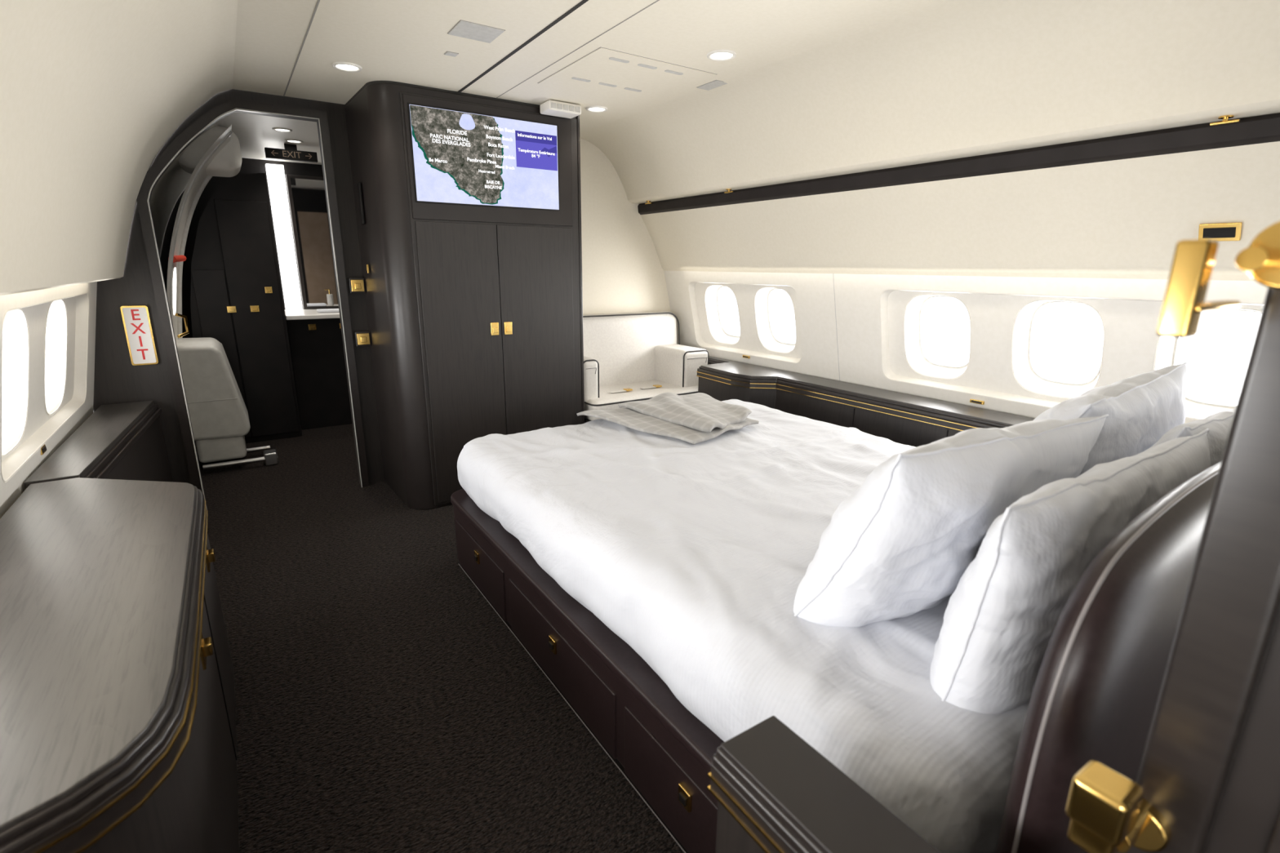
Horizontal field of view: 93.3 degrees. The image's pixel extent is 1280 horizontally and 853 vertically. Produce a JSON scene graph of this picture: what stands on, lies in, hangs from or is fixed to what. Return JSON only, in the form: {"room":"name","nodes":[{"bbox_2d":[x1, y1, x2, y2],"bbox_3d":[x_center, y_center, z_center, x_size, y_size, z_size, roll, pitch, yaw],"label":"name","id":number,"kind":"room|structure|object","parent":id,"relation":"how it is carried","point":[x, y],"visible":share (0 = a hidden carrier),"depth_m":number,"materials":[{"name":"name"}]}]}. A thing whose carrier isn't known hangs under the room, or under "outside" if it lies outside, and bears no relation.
{"room":"aircraft cabin","nodes":[
{"label":"aircraft cabin","id":0,"kind":"room"},
{"bbox_2d":[1,296,75,462],"bbox_3d":[-1.252,0.182,0.790,0.115,0.531,5.200,-9,18,-33],"label":"wall","id":1,"kind":"structure","parent":0,"point":[37,415],"depth_m":2.31,"materials":[{"name":"beige plastic"}]},
{"bbox_2d":[1,308,29,456],"bbox_3d":[-2.125,-0.145,1.979,0.192,0.471,0.420,-9,18,-33],"label":"window","id":2,"kind":"structure","parent":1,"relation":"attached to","point":[15,344],"depth_m":2.14,"materials":[{"name":"white glass"}]},
{"bbox_2d":[0,292,88,482],"bbox_3d":[-2.277,-0.224,2.325,0.139,0.518,1.408,-9,18,-33],"label":"surround reveal","id":3,"kind":"object","parent":1,"relation":"attached to","point":[9,465],"visible":0.94,"depth_m":2.73,"materials":[{"name":"beige plastic"}]},
{"bbox_2d":[0,281,97,515],"bbox_3d":[-1.199,0.210,0.785,0.137,0.652,5.700,-9,18,-33],"label":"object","id":4,"kind":"structure","parent":1,"relation":"in","point":[10,490],"depth_m":2.28,"materials":[{"name":"beige plastic"}]},
{"bbox_2d":[40,444,46,454],"bbox_3d":[-2.209,0.085,2.233,0.015,0.027,0.060,-9,18,-33],"label":"switch","id":5,"kind":"object","parent":4,"relation":"in","point":[43,449],"depth_m":2.22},
{"bbox_2d":[44,298,67,415],"bbox_3d":[-2.491,-0.288,2.509,0.192,0.471,0.420,-9,18,-33],"label":"window","id":6,"kind":"structure","parent":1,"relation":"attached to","point":[55,344],"depth_m":2.67,"materials":[{"name":"white glass"}]},
{"bbox_2d":[0,410,93,518],"bbox_3d":[-1.280,0.852,0.903,0.070,0.670,5.700,-9,18,-33],"label":"wall","id":7,"kind":"structure","parent":0,"point":[91,412],"depth_m":1.99,"materials":[{"name":"white plastic"}]},
{"bbox_2d":[0,0,237,293],"bbox_3d":[-0.745,-0.655,0.865,0.730,0.951,5.700,-9,18,-33],"label":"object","id":8,"kind":"structure","parent":0,"point":[91,91],"depth_m":1.74,"materials":[{"name":"white plastic"}]},
{"bbox_2d":[0,276,121,295],"bbox_3d":[-1.098,-0.138,0.761,0.110,0.040,5.700,-9,18,-33],"label":"cove slot","id":9,"kind":"object","parent":8,"relation":"attached to","point":[76,283],"visible":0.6,"depth_m":1.80,"materials":[{"name":"white plastic"}]},
{"bbox_2d":[149,111,323,337],"bbox_3d":[-2.753,-0.955,4.535,1.960,2.280,2.445,-9,18,-33],"label":"wall","id":10,"kind":"structure","parent":0,"point":[254,132],"depth_m":4.65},
{"bbox_2d":[166,124,231,341],"bbox_3d":[-2.886,-0.859,4.012,0.550,1.960,1.220,-9,18,-33],"label":"door","id":11,"kind":"structure","parent":10,"relation":"in","point":[202,175],"depth_m":3.77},
{"bbox_2d":[173,267,176,314],"bbox_3d":[-3.039,-0.885,3.949,0.048,0.300,0.240,-9,18,-33],"label":"window","id":12,"kind":"structure","parent":11,"relation":"in","point":[175,274],"depth_m":3.95,"materials":[{"name":"white glass"}]},
{"bbox_2d":[168,255,186,262],"bbox_3d":[-2.932,-1.065,3.831,0.040,0.048,0.432,-8,17,-28],"label":"strap","id":13,"kind":"object","parent":11,"relation":"attached to","point":[176,258],"visible":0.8,"depth_m":3.78,"materials":[{"name":"red fabric"}]},
{"bbox_2d":[177,175,212,339],"bbox_3d":[-3.096,-0.949,4.329,0.576,1.972,0.032,-9,18,-33],"label":"rim","id":14,"kind":"object","parent":11,"relation":"attached to","point":[208,178],"visible":0.43,"depth_m":4.19,"materials":[{"name":"grey plastic"}]},
{"bbox_2d":[169,130,232,319],"bbox_3d":[-2.671,-0.777,3.698,0.566,1.967,0.020,-9,18,-33],"label":"rim","id":15,"kind":"object","parent":11,"relation":"attached to","point":[231,131],"visible":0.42,"depth_m":3.56,"materials":[{"name":"grey plastic"}]},
{"bbox_2d":[178,125,241,177],"bbox_3d":[-2.863,-1.824,4.003,0.360,0.270,0.500,-9,18,-33],"label":"mechanism cover","id":16,"kind":"object","parent":10,"relation":"attached to","point":[228,162],"visible":0.57,"depth_m":3.86,"materials":[{"name":"grey plastic"}]},
{"bbox_2d":[174,312,278,466],"bbox_3d":[-2.988,-0.269,4.263,0.590,1.089,0.520,-9,18,-33],"label":"seat","id":17,"kind":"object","parent":10,"relation":"in","point":[228,448],"depth_m":4.20,"materials":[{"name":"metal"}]},
{"bbox_2d":[176,337,250,440],"bbox_3d":[-3.103,-0.277,4.269,0.506,0.658,0.580,-9,18,-33],"label":"seat back","id":18,"kind":"object","parent":17,"relation":"on","point":[207,375],"visible":0.64,"depth_m":4.08,"materials":[{"name":"leather"}]},
{"bbox_2d":[202,456,278,470],"bbox_3d":[-2.796,0.251,4.238,0.440,0.034,0.036,-9,18,-33],"label":"bar","id":19,"kind":"object","parent":17,"relation":"attached to","point":[240,462],"visible":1,"depth_m":4.20,"materials":[{"name":"silver metal"}]},
{"bbox_2d":[246,445,270,453],"bbox_3d":[-2.975,0.188,4.470,0.410,0.034,0.036,-9,18,-33],"label":"bar","id":20,"kind":"object","parent":17,"relation":"attached to","point":[264,447],"visible":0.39,"depth_m":4.53,"materials":[{"name":"silver metal"}]},
{"bbox_2d":[271,127,292,132],"bbox_3d":[-2.371,-1.967,4.006,0.118,0.007,0.118,-9,18,-33],"label":"recessed light","id":21,"kind":"object","parent":10,"relation":"in","point":[277,129],"visible":1,"depth_m":4.00,"materials":[{"name":"white"}]},
{"bbox_2d":[264,143,317,162],"bbox_3d":[-2.607,-2.051,4.516,0.340,0.110,0.042,-9,18,-33],"label":"exit sign","id":22,"kind":"object","parent":10,"relation":"attached to","point":[291,152],"visible":1,"depth_m":4.50,"materials":[{"name":"black plastic"}]},
{"bbox_2d":[284,138,302,142],"bbox_3d":[-2.505,-2.065,4.373,0.118,0.007,0.118,-9,18,-33],"label":"recessed light","id":23,"kind":"object","parent":10,"relation":"in","point":[291,140],"visible":1,"depth_m":4.36,"materials":[{"name":"white"}]},
{"bbox_2d":[195,423,685,852],"bbox_3d":[-0.400,0.676,3.020,4.800,0.060,8.200,-9,18,-33],"label":"floor","id":24,"kind":"structure","parent":0,"point":[384,704],"depth_m":2.02,"materials":[{"name":"carpet"}]},
{"bbox_2d":[23,400,172,488],"bbox_3d":[-2.315,0.354,2.711,0.240,0.690,1.356,-9,17,-31],"label":"cabinet","id":25,"kind":"object","parent":24,"relation":"on","point":[125,441],"visible":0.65,"depth_m":2.63,"materials":[{"name":"brown wood"}]},
{"bbox_2d":[0,477,239,852],"bbox_3d":[-1.344,0.679,1.515,0.509,0.690,1.769,-9,18,-33],"label":"credenza","id":26,"kind":"object","parent":24,"relation":"on","point":[117,718],"visible":1,"depth_m":1.16,"materials":[{"name":"brown wood"}]},
{"bbox_2d":[93,88,384,509],"bbox_3d":[-2.257,-0.631,3.385,1.540,2.330,0.094,-9,18,-33],"label":"bulkhead","id":27,"kind":"object","parent":24,"relation":"on","point":[116,380],"depth_m":3.28,"materials":[{"name":"black wood"}]},
{"bbox_2d":[120,305,159,365],"bbox_3d":[-2.615,-0.475,3.157,0.113,0.310,0.019,-9,18,-33],"label":"exit sign","id":28,"kind":"object","parent":27,"relation":"attached to","point":[136,321],"visible":1,"depth_m":3.15,"materials":[{"name":"white plastic"}]},
{"bbox_2d":[190,173,302,443],"bbox_3d":[-3.324,-0.947,4.918,0.700,2.060,0.801,-9,18,-33],"label":"closet","id":29,"kind":"object","parent":24,"relation":"on","point":[237,300],"visible":0.93,"depth_m":4.62,"materials":[{"name":"black wood"}]},
{"bbox_2d":[265,163,352,430],"bbox_3d":[-2.704,-1.141,5.356,0.845,2.220,0.780,-9,18,-33],"label":"vanity","id":30,"kind":"object","parent":24,"relation":"on","point":[315,338],"visible":0.58,"depth_m":5.32,"materials":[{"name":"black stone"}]},
{"bbox_2d":[284,309,339,319],"bbox_3d":[-2.705,-1.013,5.390,0.845,0.035,0.780,-9,18,-33],"label":"countertop","id":31,"kind":"structure","parent":30,"relation":"on","point":[300,314],"depth_m":5.02,"materials":[{"name":"white stone"}]},
{"bbox_2d":[290,177,338,306],"bbox_3d":[-2.797,-1.671,5.556,0.600,1.100,0.010,-9,18,-33],"label":"mirror","id":32,"kind":"object","parent":31,"relation":"on","point":[308,210],"depth_m":5.45,"materials":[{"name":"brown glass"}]},
{"bbox_2d":[316,308,338,312],"bbox_3d":[-2.695,-1.004,5.232,0.180,0.025,0.110,-9,18,-33],"label":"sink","id":33,"kind":"object","parent":31,"relation":"on","point":[322,310],"visible":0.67,"depth_m":5.19,"materials":[{"name":"white ceramic"}]},
{"bbox_2d":[344,80,584,509],"bbox_3d":[-1.062,-0.735,3.758,1.247,2.280,0.687,-9,18,-33],"label":"tall cabinet","id":34,"kind":"object","parent":24,"relation":"on","point":[474,313],"depth_m":3.48,"materials":[{"name":"paint"}]},
{"bbox_2d":[356,182,364,224],"bbox_3d":[-1.557,-1.249,3.386,0.013,0.219,0.123,-9,18,-33],"label":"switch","id":35,"kind":"object","parent":34,"relation":"attached to","point":[361,202],"depth_m":3.40,"materials":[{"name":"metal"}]},
{"bbox_2d":[365,264,369,273],"bbox_3d":[-1.561,-0.907,3.479,0.013,0.046,0.090,-9,18,-33],"label":"switch","id":36,"kind":"object","parent":34,"relation":"attached to","point":[366,265],"depth_m":3.49,"materials":[{"name":"gold metal"}]},
{"bbox_2d":[407,102,559,211],"bbox_3d":[-0.820,-1.453,3.310,0.833,0.472,0.009,-9,18,-33],"label":"wall screen","id":37,"kind":"object","parent":34,"relation":"attached to","point":[464,157],"visible":1,"depth_m":3.28,"materials":[{"name":"multicoloured glass"}]},
{"bbox_2d":[582,311,709,422],"bbox_3d":[-0.044,-0.296,4.532,1.124,1.050,0.703,-9,18,-33],"label":"armchair","id":38,"kind":"object","parent":24,"relation":"on","point":[635,351],"visible":0.41,"depth_m":4.55,"materials":[{"name":"white leather"}]},
{"bbox_2d":[609,384,662,392],"bbox_3d":[-0.029,-0.276,4.389,0.430,0.012,0.050,-9,18,-33],"label":"belt","id":39,"kind":"object","parent":38,"relation":"on","point":[654,385],"visible":1,"depth_m":4.37,"materials":[{"name":"beige fabric"}]},
{"bbox_2d":[584,379,697,420],"bbox_3d":[-0.017,-0.222,4.524,1.100,0.162,0.620,-9,18,-33],"label":"seat cushion","id":40,"kind":"object","parent":38,"relation":"on","point":[604,400],"depth_m":4.36,"materials":[{"name":"white leather"}]},
{"bbox_2d":[450,399,1029,852],"bbox_3d":[0.524,0.478,2.409,1.882,0.650,2.466,-9,18,-33],"label":"bed","id":41,"kind":"object","parent":24,"relation":"on","point":[653,580],"visible":0.66,"depth_m":1.64,"materials":[{"name":"white fabric"}]},
{"bbox_2d":[577,392,759,444],"bbox_3d":[0.212,-0.063,3.063,0.818,0.090,0.741,-9,18,-33],"label":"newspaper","id":42,"kind":"object","parent":41,"relation":"on","point":[698,417],"visible":1,"depth_m":2.99,"materials":[{"name":"fabric"}]},
{"bbox_2d":[793,414,1108,626],"bbox_3d":[0.726,0.207,1.446,0.768,0.482,0.350,-9,17,-31],"label":"pillow","id":43,"kind":"object","parent":41,"relation":"on","point":[904,542],"visible":0.83,"depth_m":1.24,"materials":[{"name":"white fabric"}]},
{"bbox_2d":[929,428,1211,714],"bbox_3d":[0.886,0.282,1.257,0.802,0.505,0.241,-8,17,-28],"label":"pillow","id":44,"kind":"object","parent":41,"relation":"on","point":[1002,616],"visible":0.59,"depth_m":1.05,"materials":[{"name":"white fabric"}]},
{"bbox_2d":[1033,362,1186,475],"bbox_3d":[1.368,0.066,1.860,0.774,0.499,0.323,-9,17,-31],"label":"pillow","id":45,"kind":"object","parent":41,"relation":"on","point":[1140,409],"visible":0.37,"depth_m":1.65,"materials":[{"name":"white fabric"}]},
{"bbox_2d":[1145,408,1235,466],"bbox_3d":[1.496,0.170,1.632,0.776,0.472,0.246,-8,17,-30],"label":"pillow","id":46,"kind":"object","parent":41,"relation":"on","point":[1219,424],"visible":0.11,"depth_m":1.41,"materials":[{"name":"white fabric"}]},
{"bbox_2d":[706,715,941,852],"bbox_3d":[0.417,0.914,0.682,0.149,0.690,0.934,-9,18,-33],"label":"console","id":47,"kind":"object","parent":24,"relation":"on","point":[775,793],"visible":1,"depth_m":0.86,"materials":[{"name":"paint"}]},
{"bbox_2d":[696,355,1034,447],"bbox_3d":[1.211,0.139,3.571,0.419,0.720,3.629,-9,18,-33],"label":"console","id":48,"kind":"object","parent":24,"relation":"on","point":[904,419],"visible":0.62,"depth_m":3.48,"materials":[{"name":"brown wood"}]},
{"bbox_2d":[995,461,1221,852],"bbox_3d":[1.259,0.548,1.333,1.746,1.078,0.095,-9,18,-33],"label":"headboard","id":49,"kind":"object","parent":24,"relation":"on","point":[1095,693],"visible":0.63,"depth_m":0.82,"materials":[{"name":"brown leather"}]},
{"bbox_2d":[1118,287,1279,852],"bbox_3d":[0.583,0.192,0.601,0.025,2.110,0.065,-9,18,-33],"label":"trim","id":50,"kind":"structure","parent":24,"relation":"on","point":[1229,613],"depth_m":0.59,"materials":[{"name":"brown wood"}]},
{"bbox_2d":[1133,805,1171,852],"bbox_3d":[0.557,0.442,0.672,0.020,0.052,0.052,-9,18,-33],"label":"rose","id":51,"kind":"object","parent":50,"relation":"attached to","point":[1157,836],"visible":0.5,"depth_m":0.66,"materials":[{"name":"gold metal"}]},
{"bbox_2d":[1119,798,1151,852],"bbox_3d":[0.529,0.430,0.656,0.070,0.028,0.028,-9,18,-33],"label":"lower neck","id":52,"kind":"object","parent":51,"relation":"attached to","point":[1143,820],"visible":0.34,"depth_m":0.64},
{"bbox_2d":[1065,760,1143,852],"bbox_3d":[0.487,0.407,0.637,0.055,0.085,0.050,-9,18,-33],"label":"door latch","id":53,"kind":"object","parent":52,"relation":"attached to","point":[1077,834],"depth_m":0.62,"materials":[{"name":"gold metal"}]},
{"bbox_2d":[1196,299,1239,312],"bbox_3d":[0.508,-0.107,0.535,0.110,0.008,0.012,-9,18,-33],"label":"arm","id":54,"kind":"object","parent":50,"relation":"attached to","point":[1208,306],"visible":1,"depth_m":0.53},
{"bbox_2d":[1156,239,1218,337],"bbox_3d":[0.463,-0.116,0.511,0.028,0.080,0.022,-9,18,-33],"label":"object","id":55,"kind":"object","parent":54,"relation":"attached to","point":[1193,260],"visible":1,"depth_m":0.50,"materials":[{"name":"gold metal"}]},
{"bbox_2d":[1247,221,1279,288],"bbox_3d":[0.562,-0.148,0.516,0.030,0.060,0.060,-9,18,-33],"label":"rose","id":56,"kind":"object","parent":50,"relation":"attached to","point":[1269,237],"visible":0.69,"depth_m":0.52,"materials":[{"name":"gold metal"}]},
{"bbox_2d":[1235,246,1279,271],"bbox_3d":[0.528,-0.142,0.513,0.060,0.020,0.020,-9,18,-33],"label":"neck","id":57,"kind":"object","parent":56,"relation":"attached to","point":[1260,259],"visible":1,"depth_m":0.50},
{"bbox_2d":[1204,610,1279,852],"bbox_3d":[0.867,0.295,0.240,0.050,2.120,0.995,-9,18,-33],"label":"leaf","id":58,"kind":"object","parent":24,"relation":"on","point":[1248,810],"visible":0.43,"depth_m":0.60,"materials":[{"name":"paint"}]},
{"bbox_2d":[1265,811,1279,852],"bbox_3d":[0.630,0.210,0.533,0.015,2.110,0.025,-9,18,-33],"label":"trim","id":59,"kind":"structure","parent":58,"relation":"attached to","point":[1273,846],"depth_m":0.59,"materials":[{"name":"brown wood"}]},
{"bbox_2d":[232,0,944,133],"bbox_3d":[0.278,-1.299,1.397,2.020,0.040,5.700,-9,18,-33],"label":"ceiling","id":60,"kind":"structure","parent":0,"point":[401,41],"depth_m":2.42,"materials":[{"name":"white plastic"}]},
{"bbox_2d":[283,0,319,96],"bbox_3d":[-0.354,-1.176,0.994,0.006,0.002,5.700,-9,18,-33],"label":"seam","id":61,"kind":"object","parent":60,"relation":"attached to","point":[318,1],"visible":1,"depth_m":2.49,"materials":[{"name":"grey"}]},
{"bbox_2d":[331,62,362,71],"bbox_3d":[-1.347,-1.655,2.780,0.128,0.007,0.128,-9,18,-33],"label":"recessed light","id":62,"kind":"object","parent":60,"relation":"in","point":[344,66],"visible":1,"depth_m":2.77,"materials":[{"name":"white"}]},
{"bbox_2d":[444,51,457,57],"bbox_3d":[-0.813,-1.605,2.603,0.045,0.004,0.040,-9,18,-33],"label":"sensor","id":63,"kind":"object","parent":60,"relation":"in","point":[451,54],"depth_m":2.60,"materials":[{"name":"grey plastic"}]},
{"bbox_2d":[447,19,505,43],"bbox_3d":[-0.639,-1.538,2.355,0.170,0.004,0.160,-9,18,-33],"label":"ceiling vent","id":64,"kind":"object","parent":60,"relation":"in","point":[465,29],"visible":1,"depth_m":2.35,"materials":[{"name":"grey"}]},
{"bbox_2d":[457,0,588,92],"bbox_3d":[0.274,-1.279,1.400,0.015,0.003,5.700,-9,18,-33],"label":"centre seam","id":65,"kind":"object","parent":60,"relation":"attached to","point":[580,3],"visible":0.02,"depth_m":2.45,"materials":[{"name":"grey"}]},
{"bbox_2d":[539,99,581,118],"bbox_3d":[-0.445,-1.784,3.397,0.200,0.051,0.135,-9,18,-33],"label":"ceiling air vent","id":66,"kind":"object","parent":60,"relation":"attached to","point":[553,108],"depth_m":3.36,"materials":[{"name":"white plastic"}]},
{"bbox_2d":[496,0,658,97],"bbox_3d":[0.445,-1.307,1.510,0.004,0.002,5.700,-9,18,-33],"label":"seam","id":67,"kind":"object","parent":60,"relation":"attached to","point":[657,0],"visible":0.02,"depth_m":2.46,"materials":[{"name":"grey"}]},
{"bbox_2d":[586,105,608,112],"bbox_3d":[-0.249,-1.834,3.491,0.128,0.007,0.128,-9,18,-33],"label":"recessed light","id":68,"kind":"object","parent":60,"relation":"in","point":[596,108],"visible":1,"depth_m":3.49,"materials":[{"name":"white"}]},
{"bbox_2d":[537,47,716,102],"bbox_3d":[-0.073,-1.685,2.931,0.630,0.006,0.620,-9,18,-33],"label":"ceiling panel","id":69,"kind":"object","parent":60,"relation":"attached to","point":[596,67],"depth_m":2.89,"materials":[{"name":"grey plastic"}]},
{"bbox_2d":[706,48,736,61],"bbox_3d":[0.350,-1.590,2.589,0.128,0.007,0.128,-9,18,-33],"label":"recessed light","id":70,"kind":"object","parent":60,"relation":"in","point":[717,55],"visible":1,"depth_m":2.58,"materials":[{"name":"white"}]},
{"bbox_2d":[580,137,671,314],"bbox_3d":[-0.200,-0.990,4.724,1.420,2.291,0.040,-9,18,-33],"label":"wall","id":71,"kind":"structure","parent":0,"point":[623,272],"depth_m":4.60,"materials":[{"name":"beige plastic"}]},
{"bbox_2d":[637,112,1279,214],"bbox_3d":[1.601,-1.064,2.375,0.092,0.095,5.699,-9,18,-33],"label":"trim","id":72,"kind":"structure","parent":71,"relation":"attached to","point":[1265,128],"depth_m":2.41,"materials":[{"name":"black wood"}]},
{"bbox_2d":[627,98,1279,204],"bbox_3d":[1.564,-1.098,2.341,0.180,0.023,5.700,-9,18,-33],"label":"ledge","id":73,"kind":"object","parent":72,"relation":"attached to","point":[1268,107],"visible":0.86,"depth_m":2.35,"materials":[{"name":"white plastic"}]},
{"bbox_2d":[724,188,733,193],"bbox_3d":[0.550,-1.462,3.746,0.036,0.023,0.070,-9,18,-33],"label":"latch","id":74,"kind":"object","parent":73,"relation":"attached to","point":[727,189],"visible":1,"depth_m":3.74,"materials":[{"name":"gold metal"}]},
{"bbox_2d":[1209,115,1240,125],"bbox_3d":[1.832,-0.960,1.891,0.036,0.023,0.070,-9,18,-33],"label":"latch","id":75,"kind":"object","parent":73,"relation":"attached to","point":[1225,120],"visible":1,"depth_m":1.89,"materials":[{"name":"gold metal"}]},
{"bbox_2d":[579,0,1279,199],"bbox_3d":[1.242,-1.247,2.077,0.600,0.396,5.700,-9,18,-33],"label":"ceiling","id":76,"kind":"structure","parent":0,"point":[945,75],"depth_m":2.33,"materials":[{"name":"white plastic"}]},
{"bbox_2d":[697,80,727,90],"bbox_3d":[0.393,-1.711,3.040,0.150,0.004,0.150,-9,18,-33],"label":"ceiling vent","id":77,"kind":"object","parent":76,"relation":"in","point":[714,84],"visible":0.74,"depth_m":3.01,"materials":[{"name":"grey plastic"}]},
{"bbox_2d":[640,141,1279,280],"bbox_3d":[1.681,-0.830,2.494,0.235,0.417,5.700,-9,18,-33],"label":"sidewall","id":78,"kind":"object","parent":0,"point":[1127,218],"visible":1,"depth_m":2.61,"materials":[{"name":"beige plastic"}]},
{"bbox_2d":[1198,222,1242,240],"bbox_3d":[2.000,-0.671,2.085,0.036,0.059,0.110,-9,18,-33],"label":"wall control plate","id":79,"kind":"object","parent":78,"relation":"attached to","point":[1215,231],"visible":0.91,"depth_m":2.08,"materials":[{"name":"gold metal"}]},
{"bbox_2d":[694,282,1262,422],"bbox_3d":[1.872,-0.351,2.762,0.128,0.527,5.130,-9,18,-33],"label":"window frames","id":80,"kind":"structure","parent":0,"point":[1131,337],"depth_m":2.95,"materials":[{"name":"beige plastic"}]},
{"bbox_2d":[704,284,740,344],"bbox_3d":[0.662,-0.848,4.587,0.202,0.446,0.374,-9,18,-33],"label":"reveal","id":81,"kind":"object","parent":80,"relation":"attached to","point":[715,326],"visible":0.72,"depth_m":4.71,"materials":[{"name":"white plastic"}]},
{"bbox_2d":[716,286,740,337],"bbox_3d":[0.705,-0.876,4.609,0.105,0.381,0.306,-9,18,-33],"label":"ring","id":82,"kind":"object","parent":81,"relation":"attached to","point":[719,289],"visible":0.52,"depth_m":4.72,"materials":[{"name":"white plastic"}]},
{"bbox_2d":[688,281,801,363],"bbox_3d":[0.738,-0.773,4.361,0.157,0.514,1.108,-9,18,-33],"label":"surround reveal","id":83,"kind":"object","parent":80,"relation":"attached to","point":[691,286],"visible":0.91,"depth_m":4.67,"materials":[{"name":"beige plastic"}]},
{"bbox_2d":[754,287,796,353],"bbox_3d":[0.962,-0.731,4.153,0.202,0.446,0.374,-9,18,-33],"label":"reveal","id":84,"kind":"object","parent":80,"relation":"attached to","point":[766,338],"visible":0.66,"depth_m":4.28,"materials":[{"name":"white plastic"}]},
{"bbox_2d":[767,288,795,344],"bbox_3d":[1.004,-0.759,4.175,0.105,0.381,0.306,-9,18,-33],"label":"ring","id":85,"kind":"object","parent":84,"relation":"attached to","point":[771,291],"visible":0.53,"depth_m":4.29,"materials":[{"name":"white plastic"}]},
{"bbox_2d":[832,273,839,381],"bbox_3d":[1.194,-0.585,3.668,0.155,0.670,0.004,-9,18,-33],"label":"joint","id":86,"kind":"object","parent":80,"relation":"attached to","point":[833,273],"visible":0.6,"depth_m":3.66,"materials":[{"name":"grey"}]},
{"bbox_2d":[903,293,971,379],"bbox_3d":[1.606,-0.479,3.222,0.202,0.446,0.374,-9,18,-33],"label":"reveal","id":87,"kind":"object","parent":80,"relation":"attached to","point":[916,358],"visible":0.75,"depth_m":3.34,"materials":[{"name":"white plastic"}]},
{"bbox_2d":[920,296,968,368],"bbox_3d":[1.648,-0.507,3.243,0.105,0.381,0.306,-9,18,-33],"label":"ring","id":88,"kind":"object","parent":87,"relation":"attached to","point":[925,302],"visible":0.65,"depth_m":3.35,"materials":[{"name":"white plastic"}]},
{"bbox_2d":[664,271,1267,418],"bbox_3d":[1.843,-0.335,2.740,0.167,0.673,5.700,-9,18,-33],"label":"wall panel","id":89,"kind":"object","parent":80,"relation":"in","point":[857,304],"depth_m":3.52,"materials":[{"name":"beige plastic"}]},
{"bbox_2d":[969,399,984,404],"bbox_3d":[1.720,-0.126,3.085,0.013,0.018,0.070,-9,18,-33],"label":"switch","id":90,"kind":"object","parent":89,"relation":"in","point":[973,401],"depth_m":3.08,"materials":[{"name":"gold metal"}]},
{"bbox_2d":[1011,299,1104,399],"bbox_3d":[1.922,-0.355,2.764,0.202,0.446,0.374,-9,18,-33],"label":"reveal","id":91,"kind":"object","parent":80,"relation":"attached to","point":[1025,375],"visible":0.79,"depth_m":2.87,"materials":[{"name":"white plastic"}]},
{"bbox_2d":[1029,302,1101,385],"bbox_3d":[1.964,-0.383,2.786,0.105,0.381,0.306,-9,18,-33],"label":"ring","id":92,"kind":"object","parent":91,"relation":"attached to","point":[1033,369],"visible":0.69,"depth_m":2.88,"materials":[{"name":"white plastic"}]},
{"bbox_2d":[879,288,1262,423],"bbox_3d":[1.848,-0.338,2.755,0.157,0.514,1.688,-9,18,-33],"label":"surround reveal","id":93,"kind":"object","parent":80,"relation":"attached to","point":[887,371],"visible":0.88,"depth_m":3.20,"materials":[{"name":"beige plastic"}]},
{"bbox_2d":[1153,307,1261,420],"bbox_3d":[2.227,-0.235,2.322,0.202,0.446,0.374,-9,18,-33],"label":"reveal","id":94,"kind":"object","parent":80,"relation":"attached to","point":[1166,346],"visible":0.13,"depth_m":2.44,"materials":[{"name":"white plastic"}]},
{"bbox_2d":[1173,309,1261,407],"bbox_3d":[2.270,-0.263,2.344,0.105,0.381,0.306,-9,18,-33],"label":"ring","id":95,"kind":"object","parent":94,"relation":"attached to","point":[1178,339],"visible":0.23,"depth_m":2.44,"materials":[{"name":"white plastic"}]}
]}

